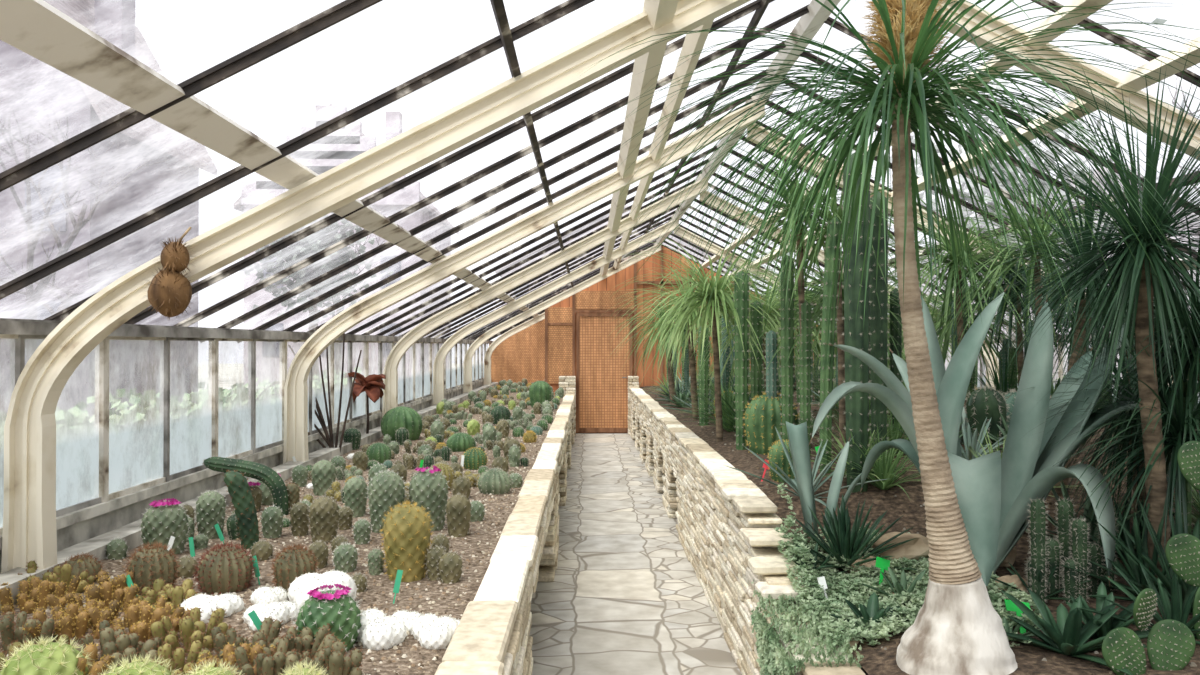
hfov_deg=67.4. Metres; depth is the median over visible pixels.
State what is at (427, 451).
cactus
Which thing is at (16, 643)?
clump
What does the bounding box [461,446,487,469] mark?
cactus
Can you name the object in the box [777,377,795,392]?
aloe
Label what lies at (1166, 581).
aloe
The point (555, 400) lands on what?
cactus
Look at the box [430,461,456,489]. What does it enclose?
cactus
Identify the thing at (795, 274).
tree
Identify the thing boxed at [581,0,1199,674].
palm
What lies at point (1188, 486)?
cactus
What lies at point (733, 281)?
tree
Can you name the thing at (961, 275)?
cactus
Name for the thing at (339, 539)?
cactus
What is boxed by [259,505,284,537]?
cactus
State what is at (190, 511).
cactus
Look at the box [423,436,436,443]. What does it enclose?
cactus
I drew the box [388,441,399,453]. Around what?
cactus
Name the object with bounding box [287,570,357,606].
clump
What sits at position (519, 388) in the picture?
cactus
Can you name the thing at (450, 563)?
cactus
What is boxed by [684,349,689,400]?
cactus
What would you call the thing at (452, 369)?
window
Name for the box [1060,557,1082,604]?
cactus
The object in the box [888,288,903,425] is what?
cactus
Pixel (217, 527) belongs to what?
plant label
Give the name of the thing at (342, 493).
cactus
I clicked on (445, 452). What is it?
cactus
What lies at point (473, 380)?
window
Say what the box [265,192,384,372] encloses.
bare tree
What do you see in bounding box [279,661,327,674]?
cactus
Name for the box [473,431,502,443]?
clump
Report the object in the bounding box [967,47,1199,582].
tree
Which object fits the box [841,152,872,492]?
cactus
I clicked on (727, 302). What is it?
tree
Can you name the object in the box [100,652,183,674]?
cactus
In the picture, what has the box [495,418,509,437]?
cactus
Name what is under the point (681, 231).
rib
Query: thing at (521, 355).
wall
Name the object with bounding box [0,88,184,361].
bare tree
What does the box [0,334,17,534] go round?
window
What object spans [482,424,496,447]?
cactus
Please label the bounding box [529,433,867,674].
floor
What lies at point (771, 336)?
cactus
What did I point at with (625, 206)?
house
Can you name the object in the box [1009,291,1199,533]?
tree
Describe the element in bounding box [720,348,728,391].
cactus
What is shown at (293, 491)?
cactus
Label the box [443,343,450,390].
window
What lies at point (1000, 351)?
cactus
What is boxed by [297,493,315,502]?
clump
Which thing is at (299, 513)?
cactus
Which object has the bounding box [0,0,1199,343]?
ceiling
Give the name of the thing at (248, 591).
gravel
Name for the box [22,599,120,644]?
clump
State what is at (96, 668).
clump
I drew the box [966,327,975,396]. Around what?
cactus
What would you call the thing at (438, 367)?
rib
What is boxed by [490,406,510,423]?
cactus
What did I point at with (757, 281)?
tree
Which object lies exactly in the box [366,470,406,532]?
cactus
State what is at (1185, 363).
tree
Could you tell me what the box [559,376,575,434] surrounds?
stone pillar
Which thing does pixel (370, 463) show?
cactus
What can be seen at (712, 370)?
plant
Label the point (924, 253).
tree
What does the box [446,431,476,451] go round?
cactus
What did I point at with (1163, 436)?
cactus
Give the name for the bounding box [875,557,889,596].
plant label
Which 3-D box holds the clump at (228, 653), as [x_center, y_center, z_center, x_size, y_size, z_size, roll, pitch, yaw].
[-0.996,0.895,2.435,0.203,0.126,0.195,0,0,7]
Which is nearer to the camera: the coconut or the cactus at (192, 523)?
the coconut
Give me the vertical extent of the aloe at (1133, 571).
0.359 m
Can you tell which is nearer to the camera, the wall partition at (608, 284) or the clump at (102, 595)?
the clump at (102, 595)
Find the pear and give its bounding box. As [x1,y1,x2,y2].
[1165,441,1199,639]
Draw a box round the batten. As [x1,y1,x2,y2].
[545,249,750,383]
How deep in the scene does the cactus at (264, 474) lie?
4.84 m
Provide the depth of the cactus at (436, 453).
7.26 m
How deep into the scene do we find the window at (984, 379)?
10.98 m
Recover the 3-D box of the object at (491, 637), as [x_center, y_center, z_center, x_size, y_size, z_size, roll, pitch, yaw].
[-1.364,1.309,9.722,2.032,0.765,21.502,0,0,-1]
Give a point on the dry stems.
(329, 440)
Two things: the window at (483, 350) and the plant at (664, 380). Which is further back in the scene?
the window at (483, 350)
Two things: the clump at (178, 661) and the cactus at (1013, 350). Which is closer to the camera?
the clump at (178, 661)
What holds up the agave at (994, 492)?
on the soil bed at (876, 660)
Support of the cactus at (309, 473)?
on the soil bed at (441, 606)
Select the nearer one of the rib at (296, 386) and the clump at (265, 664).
the clump at (265, 664)
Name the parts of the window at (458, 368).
pane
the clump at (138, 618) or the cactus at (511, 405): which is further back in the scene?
the cactus at (511, 405)
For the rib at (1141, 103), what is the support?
attached to the ceiling
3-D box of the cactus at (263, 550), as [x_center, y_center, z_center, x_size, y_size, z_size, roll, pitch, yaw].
[-1.440,0.902,3.832,0.111,0.093,0.109,0,-1,-21]
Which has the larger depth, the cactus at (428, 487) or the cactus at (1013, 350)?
the cactus at (1013, 350)
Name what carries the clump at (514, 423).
on the soil bed at (441, 606)
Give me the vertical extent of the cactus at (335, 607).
0.187 m
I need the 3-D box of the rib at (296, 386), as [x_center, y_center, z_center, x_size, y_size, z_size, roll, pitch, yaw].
[-0.558,-0.385,6.597,3.540,2.779,0.140,0,0,-1]
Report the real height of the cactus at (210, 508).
0.237 m
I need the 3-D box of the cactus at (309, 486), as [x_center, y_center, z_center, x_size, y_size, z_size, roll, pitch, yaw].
[-1.804,0.931,5.665,0.102,0.050,0.098,0,0,-3]
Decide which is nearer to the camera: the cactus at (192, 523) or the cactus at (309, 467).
the cactus at (192, 523)
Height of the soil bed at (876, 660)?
0.560 m
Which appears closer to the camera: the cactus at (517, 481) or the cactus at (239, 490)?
the cactus at (239, 490)
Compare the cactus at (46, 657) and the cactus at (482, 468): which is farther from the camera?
the cactus at (482, 468)
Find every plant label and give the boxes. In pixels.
[126,575,137,595]
[167,536,174,550]
[189,537,194,556]
[214,523,224,543]
[248,610,261,631]
[252,556,259,584]
[393,570,402,603]
[761,460,768,481]
[817,576,827,598]
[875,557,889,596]
[1004,599,1029,633]
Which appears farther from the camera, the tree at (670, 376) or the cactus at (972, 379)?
the tree at (670, 376)
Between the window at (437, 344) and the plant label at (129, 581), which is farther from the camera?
the window at (437, 344)
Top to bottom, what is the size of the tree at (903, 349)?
1.414 m
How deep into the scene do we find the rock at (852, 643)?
3.20 m
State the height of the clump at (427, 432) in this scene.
0.130 m
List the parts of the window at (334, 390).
pane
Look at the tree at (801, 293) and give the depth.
5.68 m
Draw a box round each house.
[0,0,217,412]
[233,104,458,385]
[495,205,737,317]
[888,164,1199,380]
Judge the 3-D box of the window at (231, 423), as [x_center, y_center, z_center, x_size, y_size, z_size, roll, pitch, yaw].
[-2.326,0.385,5.699,0.040,0.775,0.632,0,0,-1]
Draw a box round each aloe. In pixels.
[649,377,690,399]
[655,387,681,401]
[661,388,690,407]
[668,389,714,414]
[674,372,690,386]
[702,387,749,422]
[727,427,886,506]
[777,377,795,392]
[790,543,844,576]
[793,495,921,580]
[829,592,905,632]
[860,567,925,598]
[889,422,996,453]
[959,387,1008,442]
[960,411,1007,450]
[960,417,1006,459]
[990,562,1090,599]
[1001,588,1147,674]
[1003,617,1042,640]
[1025,480,1171,548]
[1045,496,1174,558]
[1054,581,1149,647]
[1058,505,1192,608]
[1059,497,1199,613]
[1075,564,1199,644]
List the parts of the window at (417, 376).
pane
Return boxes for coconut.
[141,227,198,320]
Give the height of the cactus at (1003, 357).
0.663 m
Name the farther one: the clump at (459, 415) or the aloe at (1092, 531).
the clump at (459, 415)
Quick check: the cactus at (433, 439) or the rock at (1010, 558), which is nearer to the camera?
the rock at (1010, 558)
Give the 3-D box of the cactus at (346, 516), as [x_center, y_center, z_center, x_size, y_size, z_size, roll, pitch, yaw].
[-1.262,0.890,4.452,0.100,0.124,0.097,0,0,-1]
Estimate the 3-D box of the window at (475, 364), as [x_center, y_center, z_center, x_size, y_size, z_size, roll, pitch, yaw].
[-2.491,0.488,18.097,0.040,0.775,0.632,0,0,-1]
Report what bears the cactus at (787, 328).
on the soil bed at (876, 660)
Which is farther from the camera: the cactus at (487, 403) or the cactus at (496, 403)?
the cactus at (487, 403)
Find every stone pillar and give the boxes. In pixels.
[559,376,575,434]
[628,376,638,434]
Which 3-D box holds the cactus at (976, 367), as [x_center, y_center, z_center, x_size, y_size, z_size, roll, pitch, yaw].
[4.075,0.229,9.823,0.126,0.796,0.127,0,-1,21]
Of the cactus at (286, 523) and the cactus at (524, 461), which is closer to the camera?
the cactus at (286, 523)
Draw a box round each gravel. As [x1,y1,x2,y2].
[0,408,557,674]
[697,410,1199,674]
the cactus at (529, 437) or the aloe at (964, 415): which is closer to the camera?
the aloe at (964, 415)
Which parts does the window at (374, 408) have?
pane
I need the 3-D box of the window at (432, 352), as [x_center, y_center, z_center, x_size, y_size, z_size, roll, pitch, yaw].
[-2.425,0.447,13.138,0.040,0.775,0.632,0,0,-1]
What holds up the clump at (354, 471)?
on the soil bed at (441, 606)
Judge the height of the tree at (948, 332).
1.462 m
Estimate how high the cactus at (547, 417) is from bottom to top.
0.136 m
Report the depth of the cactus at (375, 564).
3.56 m
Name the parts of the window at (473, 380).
pane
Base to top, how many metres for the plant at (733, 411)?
0.632 m
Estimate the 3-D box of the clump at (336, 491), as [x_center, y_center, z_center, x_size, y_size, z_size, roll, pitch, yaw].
[-1.548,0.906,5.304,0.155,0.134,0.134,0,0,-1]
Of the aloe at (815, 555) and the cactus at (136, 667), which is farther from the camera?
the aloe at (815, 555)
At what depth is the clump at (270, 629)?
2.62 m
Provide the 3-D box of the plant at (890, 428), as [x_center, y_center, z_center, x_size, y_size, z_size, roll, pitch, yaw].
[1.879,0.554,5.716,0.910,0.402,0.855,0,-1,20]
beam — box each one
[0,318,492,342]
[938,334,1109,341]
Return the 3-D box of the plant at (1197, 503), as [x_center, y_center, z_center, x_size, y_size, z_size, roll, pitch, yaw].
[2.843,0.662,4.146,1.279,0.601,1.397,0,-1,20]
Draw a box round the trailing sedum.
[750,580,863,674]
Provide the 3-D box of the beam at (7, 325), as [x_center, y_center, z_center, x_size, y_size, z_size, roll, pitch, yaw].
[-2.367,0.011,9.720,0.145,0.060,21.500,0,0,-1]
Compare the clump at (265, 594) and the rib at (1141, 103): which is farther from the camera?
the rib at (1141, 103)
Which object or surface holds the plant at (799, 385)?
on the soil bed at (876, 660)
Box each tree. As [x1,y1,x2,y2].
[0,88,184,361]
[240,212,393,379]
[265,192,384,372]
[598,228,814,441]
[608,263,764,420]
[608,288,711,402]
[644,272,778,374]
[680,261,833,403]
[696,281,778,381]
[700,131,893,342]
[712,255,888,392]
[734,164,947,449]
[746,253,944,376]
[750,281,821,389]
[752,253,943,388]
[834,290,988,378]
[887,267,1063,393]
[888,18,1166,376]
[888,199,1071,410]
[918,161,1183,352]
[919,247,1089,385]
[954,154,1197,495]
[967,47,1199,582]
[994,287,1197,383]
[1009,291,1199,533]
[1027,197,1199,492]
[1161,76,1199,296]
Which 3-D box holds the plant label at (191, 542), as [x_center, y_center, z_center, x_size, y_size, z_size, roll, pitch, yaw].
[-1.701,0.897,3.752,0.041,0.130,0.011,0,-1,36]
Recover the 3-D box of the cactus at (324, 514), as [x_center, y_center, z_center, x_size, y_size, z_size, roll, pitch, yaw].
[-1.279,0.842,4.179,0.160,0.228,0.160,0,-1,-44]
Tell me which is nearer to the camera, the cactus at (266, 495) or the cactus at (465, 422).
the cactus at (266, 495)
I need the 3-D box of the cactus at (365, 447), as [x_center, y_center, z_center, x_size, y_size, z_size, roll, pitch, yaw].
[-1.929,0.926,7.450,0.110,0.113,0.109,0,-1,-37]
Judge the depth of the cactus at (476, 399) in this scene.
13.42 m
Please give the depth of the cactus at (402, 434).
8.24 m
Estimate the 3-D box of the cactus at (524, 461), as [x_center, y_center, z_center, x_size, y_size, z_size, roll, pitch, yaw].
[-0.567,0.935,6.760,0.079,0.081,0.076,0,-1,-29]
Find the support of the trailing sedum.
on the wall at (726, 523)
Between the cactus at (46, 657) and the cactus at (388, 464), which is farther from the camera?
the cactus at (388, 464)
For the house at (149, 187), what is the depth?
18.28 m
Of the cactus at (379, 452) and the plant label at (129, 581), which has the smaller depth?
the plant label at (129, 581)
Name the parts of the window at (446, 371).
pane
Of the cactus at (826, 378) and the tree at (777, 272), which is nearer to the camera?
the cactus at (826, 378)
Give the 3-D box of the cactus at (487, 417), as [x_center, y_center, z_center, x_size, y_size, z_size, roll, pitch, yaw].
[-1.253,0.917,10.078,0.158,0.161,0.160,0,0,1]
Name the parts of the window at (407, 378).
pane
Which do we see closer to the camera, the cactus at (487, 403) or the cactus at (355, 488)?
the cactus at (355, 488)
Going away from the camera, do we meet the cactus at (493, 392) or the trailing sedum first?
the trailing sedum
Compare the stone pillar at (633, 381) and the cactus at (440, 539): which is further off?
the stone pillar at (633, 381)
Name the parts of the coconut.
cord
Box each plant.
[633,369,683,395]
[668,362,819,431]
[668,384,713,406]
[670,370,749,412]
[670,370,795,431]
[773,483,1041,646]
[776,385,905,446]
[799,376,838,409]
[808,414,915,482]
[816,426,920,498]
[835,412,909,455]
[913,427,1082,496]
[969,348,1065,394]
[979,369,1062,390]
[1007,377,1059,396]
[1074,445,1199,532]
[1076,463,1199,524]
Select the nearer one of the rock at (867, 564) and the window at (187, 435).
the rock at (867, 564)
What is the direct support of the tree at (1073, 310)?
on the soil bed at (876, 660)
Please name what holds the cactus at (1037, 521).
on the soil bed at (876, 660)
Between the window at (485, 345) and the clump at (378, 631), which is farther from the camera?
the window at (485, 345)
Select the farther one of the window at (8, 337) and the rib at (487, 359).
the rib at (487, 359)
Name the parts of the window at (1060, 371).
pane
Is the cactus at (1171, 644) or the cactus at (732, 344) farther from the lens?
the cactus at (732, 344)
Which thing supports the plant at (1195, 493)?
on the soil bed at (876, 660)
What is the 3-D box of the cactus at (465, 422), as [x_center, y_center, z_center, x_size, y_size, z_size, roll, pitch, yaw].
[-1.460,0.956,10.009,0.153,0.113,0.153,0,-1,-27]
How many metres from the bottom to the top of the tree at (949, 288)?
1.776 m
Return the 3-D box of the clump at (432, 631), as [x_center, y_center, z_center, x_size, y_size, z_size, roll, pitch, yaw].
[-0.498,0.901,2.773,0.180,0.094,0.192,0,0,-1]
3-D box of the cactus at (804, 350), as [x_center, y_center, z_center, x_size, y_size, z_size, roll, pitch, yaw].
[1.305,0.293,5.716,0.113,1.060,0.113,0,-1,22]
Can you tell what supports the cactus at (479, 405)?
on the soil bed at (441, 606)
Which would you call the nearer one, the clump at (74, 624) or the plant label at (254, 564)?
the clump at (74, 624)
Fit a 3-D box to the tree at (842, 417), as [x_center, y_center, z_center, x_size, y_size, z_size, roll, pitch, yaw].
[1.471,-0.150,5.553,1.327,1.862,1.378,0,0,14]
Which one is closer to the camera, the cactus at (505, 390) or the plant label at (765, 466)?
the plant label at (765, 466)
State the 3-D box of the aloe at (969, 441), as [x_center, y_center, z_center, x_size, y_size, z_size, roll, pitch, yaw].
[2.113,0.588,5.148,0.607,0.283,0.631,0,-1,26]
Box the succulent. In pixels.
[344,372,385,433]
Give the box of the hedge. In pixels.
[0,367,362,437]
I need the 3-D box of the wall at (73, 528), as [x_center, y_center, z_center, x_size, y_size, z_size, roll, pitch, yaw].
[-2.430,1.248,9.708,0.180,0.885,21.500,0,0,-1]
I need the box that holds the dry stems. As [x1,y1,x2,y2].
[256,322,361,451]
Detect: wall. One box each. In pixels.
[0,379,483,573]
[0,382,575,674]
[489,319,544,384]
[628,387,865,674]
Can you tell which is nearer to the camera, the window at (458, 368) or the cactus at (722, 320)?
the cactus at (722, 320)
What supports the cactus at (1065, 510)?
on the soil bed at (876, 660)
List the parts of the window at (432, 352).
pane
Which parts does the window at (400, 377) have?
pane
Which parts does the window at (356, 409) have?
pane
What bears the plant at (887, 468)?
on the soil bed at (876, 660)
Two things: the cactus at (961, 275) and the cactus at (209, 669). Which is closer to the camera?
the cactus at (209, 669)
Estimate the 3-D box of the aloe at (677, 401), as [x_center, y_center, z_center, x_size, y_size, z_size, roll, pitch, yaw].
[1.004,0.737,10.883,0.471,0.252,0.477,0,-1,-17]
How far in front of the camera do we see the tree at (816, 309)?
6.05 m
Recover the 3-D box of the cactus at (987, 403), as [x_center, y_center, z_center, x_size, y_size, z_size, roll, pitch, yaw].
[2.512,0.507,5.847,0.314,0.429,0.306,0,-1,-32]
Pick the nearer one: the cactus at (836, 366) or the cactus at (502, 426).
the cactus at (502, 426)
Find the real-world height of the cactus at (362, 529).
0.123 m
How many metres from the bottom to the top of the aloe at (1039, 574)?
0.163 m
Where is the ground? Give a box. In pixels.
[198,363,462,389]
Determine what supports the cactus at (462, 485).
on the soil bed at (441, 606)
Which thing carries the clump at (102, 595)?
on the soil bed at (441, 606)
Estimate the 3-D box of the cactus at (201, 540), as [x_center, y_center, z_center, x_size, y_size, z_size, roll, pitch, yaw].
[-1.786,0.913,4.029,0.076,0.077,0.076,0,0,13]
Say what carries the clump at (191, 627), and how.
on the soil bed at (441, 606)
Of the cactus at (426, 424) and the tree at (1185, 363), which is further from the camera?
the cactus at (426, 424)
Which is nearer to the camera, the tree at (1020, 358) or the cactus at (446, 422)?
the tree at (1020, 358)
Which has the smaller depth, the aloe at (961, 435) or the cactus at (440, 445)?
the aloe at (961, 435)
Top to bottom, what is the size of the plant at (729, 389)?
0.583 m
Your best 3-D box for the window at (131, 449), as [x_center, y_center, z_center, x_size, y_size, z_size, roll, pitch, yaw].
[-2.310,0.375,4.459,0.040,0.775,0.632,0,0,-1]
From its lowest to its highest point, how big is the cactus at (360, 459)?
0.159 m
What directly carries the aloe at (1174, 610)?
on the soil bed at (876, 660)
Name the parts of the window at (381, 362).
pane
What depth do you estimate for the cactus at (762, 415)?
6.15 m
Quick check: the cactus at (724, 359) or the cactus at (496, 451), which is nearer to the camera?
the cactus at (496, 451)
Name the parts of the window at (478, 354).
pane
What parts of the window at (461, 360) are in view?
pane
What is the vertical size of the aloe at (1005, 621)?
0.087 m
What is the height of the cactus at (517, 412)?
0.212 m
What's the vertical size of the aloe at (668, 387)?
0.226 m
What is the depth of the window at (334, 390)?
8.09 m
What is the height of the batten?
3.354 m
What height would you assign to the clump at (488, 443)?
0.136 m
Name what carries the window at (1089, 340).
in the wall
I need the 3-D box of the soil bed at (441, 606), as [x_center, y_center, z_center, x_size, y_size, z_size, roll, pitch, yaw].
[-1.350,0.992,9.720,1.640,0.035,21.490,0,0,-1]
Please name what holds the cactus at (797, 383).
on the soil bed at (876, 660)
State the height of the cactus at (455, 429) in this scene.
0.121 m
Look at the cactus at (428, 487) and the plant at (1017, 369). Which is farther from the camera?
the plant at (1017, 369)
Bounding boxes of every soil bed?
[0,387,564,674]
[639,376,1199,674]
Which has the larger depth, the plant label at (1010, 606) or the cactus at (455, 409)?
the cactus at (455, 409)
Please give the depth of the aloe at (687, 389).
9.41 m
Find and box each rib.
[1,0,750,572]
[283,96,765,463]
[382,176,707,417]
[432,217,678,405]
[463,243,660,392]
[484,312,544,384]
[674,226,816,304]
[699,190,998,388]
[746,123,1172,386]
[935,0,1199,160]
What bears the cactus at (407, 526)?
on the soil bed at (441, 606)
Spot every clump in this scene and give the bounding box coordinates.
[0,575,80,617]
[0,610,56,656]
[0,632,71,671]
[18,559,95,592]
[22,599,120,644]
[44,581,143,614]
[75,617,162,670]
[76,643,114,674]
[86,595,190,642]
[95,569,133,599]
[136,578,197,614]
[148,607,230,652]
[148,640,213,674]
[180,592,245,623]
[186,642,276,674]
[202,616,282,658]
[233,636,301,674]
[242,600,299,630]
[249,586,287,603]
[255,622,338,663]
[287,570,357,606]
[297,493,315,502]
[300,635,364,674]
[324,480,343,500]
[336,466,363,480]
[356,608,407,649]
[390,610,420,632]
[394,452,424,469]
[404,439,435,453]
[404,482,409,490]
[411,612,460,649]
[420,414,440,420]
[424,429,454,438]
[442,410,472,419]
[454,470,480,486]
[468,405,493,413]
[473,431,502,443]
[485,436,509,449]
[500,398,522,404]
[507,418,532,429]
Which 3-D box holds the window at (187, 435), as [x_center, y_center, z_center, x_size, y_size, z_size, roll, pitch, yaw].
[-2.318,0.380,5.084,0.040,0.775,0.622,0,0,-1]
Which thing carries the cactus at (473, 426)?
on the soil bed at (441, 606)
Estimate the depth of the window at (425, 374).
12.46 m
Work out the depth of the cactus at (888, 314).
8.09 m
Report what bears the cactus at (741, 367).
on the soil bed at (876, 660)
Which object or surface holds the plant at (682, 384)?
on the soil bed at (876, 660)
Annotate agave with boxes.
[786,422,874,536]
[808,285,1166,590]
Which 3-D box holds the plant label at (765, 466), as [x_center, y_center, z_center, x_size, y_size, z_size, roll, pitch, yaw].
[0.943,0.768,5.143,0.029,0.138,0.096,0,-1,42]
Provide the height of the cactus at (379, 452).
0.175 m
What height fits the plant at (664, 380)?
0.432 m
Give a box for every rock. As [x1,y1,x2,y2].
[831,638,859,646]
[846,556,875,575]
[871,532,929,564]
[995,575,1028,593]
[999,546,1016,566]
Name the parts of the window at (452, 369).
pane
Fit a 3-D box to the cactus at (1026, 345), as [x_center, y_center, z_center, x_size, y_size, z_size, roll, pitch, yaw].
[3.504,0.329,7.321,0.127,0.648,0.126,0,-1,-22]
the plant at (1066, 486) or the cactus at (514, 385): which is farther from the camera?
the cactus at (514, 385)
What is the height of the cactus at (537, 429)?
0.121 m
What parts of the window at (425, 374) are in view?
pane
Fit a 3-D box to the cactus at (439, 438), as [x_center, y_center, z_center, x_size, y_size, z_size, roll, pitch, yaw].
[-1.474,0.932,8.204,0.084,0.109,0.087,0,0,13]
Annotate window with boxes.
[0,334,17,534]
[10,335,100,516]
[95,336,165,502]
[160,337,213,481]
[208,338,252,458]
[248,339,283,453]
[280,339,309,439]
[307,344,330,434]
[328,340,350,427]
[347,341,366,421]
[364,341,380,415]
[378,341,392,411]
[390,341,403,405]
[402,346,413,403]
[412,342,422,400]
[421,342,430,397]
[429,342,437,395]
[436,342,444,390]
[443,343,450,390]
[449,345,455,388]
[454,343,461,387]
[460,343,465,385]
[469,343,474,381]
[473,351,478,380]
[477,345,481,379]
[481,343,485,378]
[484,343,488,352]
[946,342,951,368]
[977,355,983,387]
[982,341,1001,386]
[1052,341,1064,388]
[1063,340,1096,375]
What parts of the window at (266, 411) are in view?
pane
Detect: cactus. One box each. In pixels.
[0,634,92,674]
[60,552,106,582]
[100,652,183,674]
[106,537,128,559]
[124,541,182,595]
[138,498,190,553]
[176,555,197,577]
[178,658,244,674]
[182,502,195,520]
[186,515,195,541]
[193,541,257,594]
[194,489,228,538]
[194,533,208,548]
[202,455,288,514]
[223,469,260,548]
[224,513,239,539]
[248,481,262,510]
[250,539,273,560]
[256,473,280,504]
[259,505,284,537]
[269,544,319,591]
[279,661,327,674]
[282,517,290,527]
[286,482,300,513]
[288,503,309,535]
[290,464,309,486]
[292,583,364,650]
[300,499,311,505]
[305,464,312,471]
[306,483,312,488]
[307,470,311,479]
[307,495,340,543]
[307,539,330,568]
[311,459,336,495]
[329,535,348,554]
[331,455,346,477]
[331,542,358,572]
[338,506,354,529]
[340,487,344,502]
[342,476,367,517]
[343,427,361,449]
[347,453,353,458]
[351,451,368,470]
[351,571,367,592]
[352,518,371,544]
[361,443,370,452]
[366,442,391,463]
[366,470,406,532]
[366,547,385,574]
[367,459,379,468]
[367,463,387,482]
[379,500,434,581]
[381,405,422,441]
[383,435,391,444]
[383,459,392,467]
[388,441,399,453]
[390,462,407,481]
[395,427,408,444]
[404,491,409,502]
[406,466,449,530]
[417,444,432,457]
[421,421,429,432]
[422,414,434,425]
[422,449,431,455]
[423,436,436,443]
[423,454,433,467]
[424,545,445,580]
[430,419,445,442]
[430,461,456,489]
[430,532,450,552]
[434,449,439,457]
[434,456,442,463]
[435,434,442,444]
[435,442,445,449]
[436,401,444,413]
[437,549,463,583]
[439,417,450,430]
[439,446,450,460]
[443,401,452,411]
[445,493,472,536]
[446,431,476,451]
[447,425,459,432]
[449,418,456,423]
[451,455,457,462]
[451,463,463,475]
[451,477,471,498]
[452,405,457,412]
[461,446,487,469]
[462,400,469,408]
[462,419,470,426]
[465,418,479,434]
[468,391,475,400]
[470,500,485,521]
[473,397,481,403]
[474,402,484,408]
[476,467,512,494]
[477,465,488,474]
[480,390,486,401]
[481,406,491,412]
[481,413,493,425]
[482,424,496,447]
[483,400,490,405]
[490,389,497,396]
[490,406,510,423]
[490,456,509,472]
[491,401,499,407]
[492,445,500,457]
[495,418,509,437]
[502,385,509,395]
[503,438,521,461]
[506,379,512,387]
[507,445,520,466]
[508,400,516,409]
[510,473,523,487]
[511,382,517,389]
[511,426,524,436]
[512,405,522,420]
[517,385,521,392]
[519,400,525,408]
[520,391,525,399]
[520,443,526,452]
[520,457,528,466]
[523,413,531,423]
[523,430,536,442]
[525,424,532,430]
[529,380,551,406]
[530,425,542,434]
[533,402,541,413]
[535,419,548,429]
[540,413,552,423]
[541,407,552,416]
[542,400,550,410]
[551,397,559,404]
[557,387,563,397]
[673,348,677,380]
[681,338,683,378]
[683,325,689,389]
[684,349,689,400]
[696,326,710,425]
[713,391,733,424]
[720,314,729,387]
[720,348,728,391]
[729,299,734,390]
[733,271,750,449]
[743,391,799,454]
[749,300,764,400]
[764,330,778,398]
[767,439,794,482]
[778,256,795,440]
[796,346,799,402]
[797,300,813,459]
[797,412,819,435]
[811,351,813,402]
[813,340,820,402]
[817,216,840,473]
[835,327,837,402]
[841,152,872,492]
[869,191,889,472]
[869,339,870,419]
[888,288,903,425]
[888,314,890,414]
[950,303,956,357]
[961,275,966,334]
[962,384,1010,444]
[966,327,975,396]
[975,359,978,384]
[998,349,1002,392]
[1001,338,1012,392]
[1002,388,1016,425]
[1007,347,1017,390]
[1024,339,1029,360]
[1024,559,1045,594]
[1025,497,1049,603]
[1045,536,1062,597]
[1053,497,1076,588]
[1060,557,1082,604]
[1068,518,1091,602]
[1086,540,1104,597]
[1096,508,1118,592]
[1098,369,1112,408]
[1102,588,1195,674]
[1153,315,1169,407]
[1163,436,1174,531]
[1171,334,1194,533]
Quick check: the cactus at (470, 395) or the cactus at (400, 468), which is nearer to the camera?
the cactus at (400, 468)
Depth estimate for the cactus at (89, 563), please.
3.46 m
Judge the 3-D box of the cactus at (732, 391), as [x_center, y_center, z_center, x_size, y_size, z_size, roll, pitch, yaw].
[1.173,0.646,8.318,0.269,0.341,0.271,0,0,-1]
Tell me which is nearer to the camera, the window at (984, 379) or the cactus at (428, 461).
the cactus at (428, 461)
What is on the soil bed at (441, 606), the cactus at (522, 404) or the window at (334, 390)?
the cactus at (522, 404)
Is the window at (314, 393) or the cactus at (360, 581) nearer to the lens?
the cactus at (360, 581)
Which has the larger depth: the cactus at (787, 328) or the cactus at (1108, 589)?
the cactus at (787, 328)
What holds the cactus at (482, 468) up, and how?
on the soil bed at (441, 606)
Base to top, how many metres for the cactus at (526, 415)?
0.142 m
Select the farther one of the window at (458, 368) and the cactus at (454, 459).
the window at (458, 368)
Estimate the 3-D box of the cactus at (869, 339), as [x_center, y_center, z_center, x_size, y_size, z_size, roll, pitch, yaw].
[1.851,0.206,6.099,0.118,1.130,0.117,0,-1,-24]
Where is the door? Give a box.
[576,313,632,431]
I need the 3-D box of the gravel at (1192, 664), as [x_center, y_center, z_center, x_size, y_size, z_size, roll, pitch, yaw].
[2.128,0.867,5.716,2.415,0.498,7.006,0,0,-1]
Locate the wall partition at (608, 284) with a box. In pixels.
[549,245,817,432]
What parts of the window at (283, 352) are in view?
pane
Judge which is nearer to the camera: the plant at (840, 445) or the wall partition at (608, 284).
the plant at (840, 445)
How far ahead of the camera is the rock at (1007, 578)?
3.56 m
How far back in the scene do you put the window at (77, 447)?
3.94 m
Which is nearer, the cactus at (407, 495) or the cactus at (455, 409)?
the cactus at (407, 495)
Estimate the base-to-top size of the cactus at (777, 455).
0.253 m
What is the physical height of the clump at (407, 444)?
0.137 m
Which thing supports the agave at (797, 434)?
on the soil bed at (876, 660)
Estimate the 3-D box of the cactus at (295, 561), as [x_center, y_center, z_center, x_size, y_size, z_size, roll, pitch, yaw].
[-1.145,0.868,3.383,0.190,0.192,0.187,0,0,-1]
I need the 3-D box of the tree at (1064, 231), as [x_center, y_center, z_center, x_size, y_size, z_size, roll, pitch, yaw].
[2.594,-0.087,4.718,1.467,1.854,1.441,0,-1,27]
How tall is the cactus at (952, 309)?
1.038 m
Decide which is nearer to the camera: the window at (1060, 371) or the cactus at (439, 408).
the window at (1060, 371)
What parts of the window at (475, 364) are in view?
pane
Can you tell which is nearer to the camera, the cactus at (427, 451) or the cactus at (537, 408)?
the cactus at (427, 451)
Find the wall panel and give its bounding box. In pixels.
[548,291,633,383]

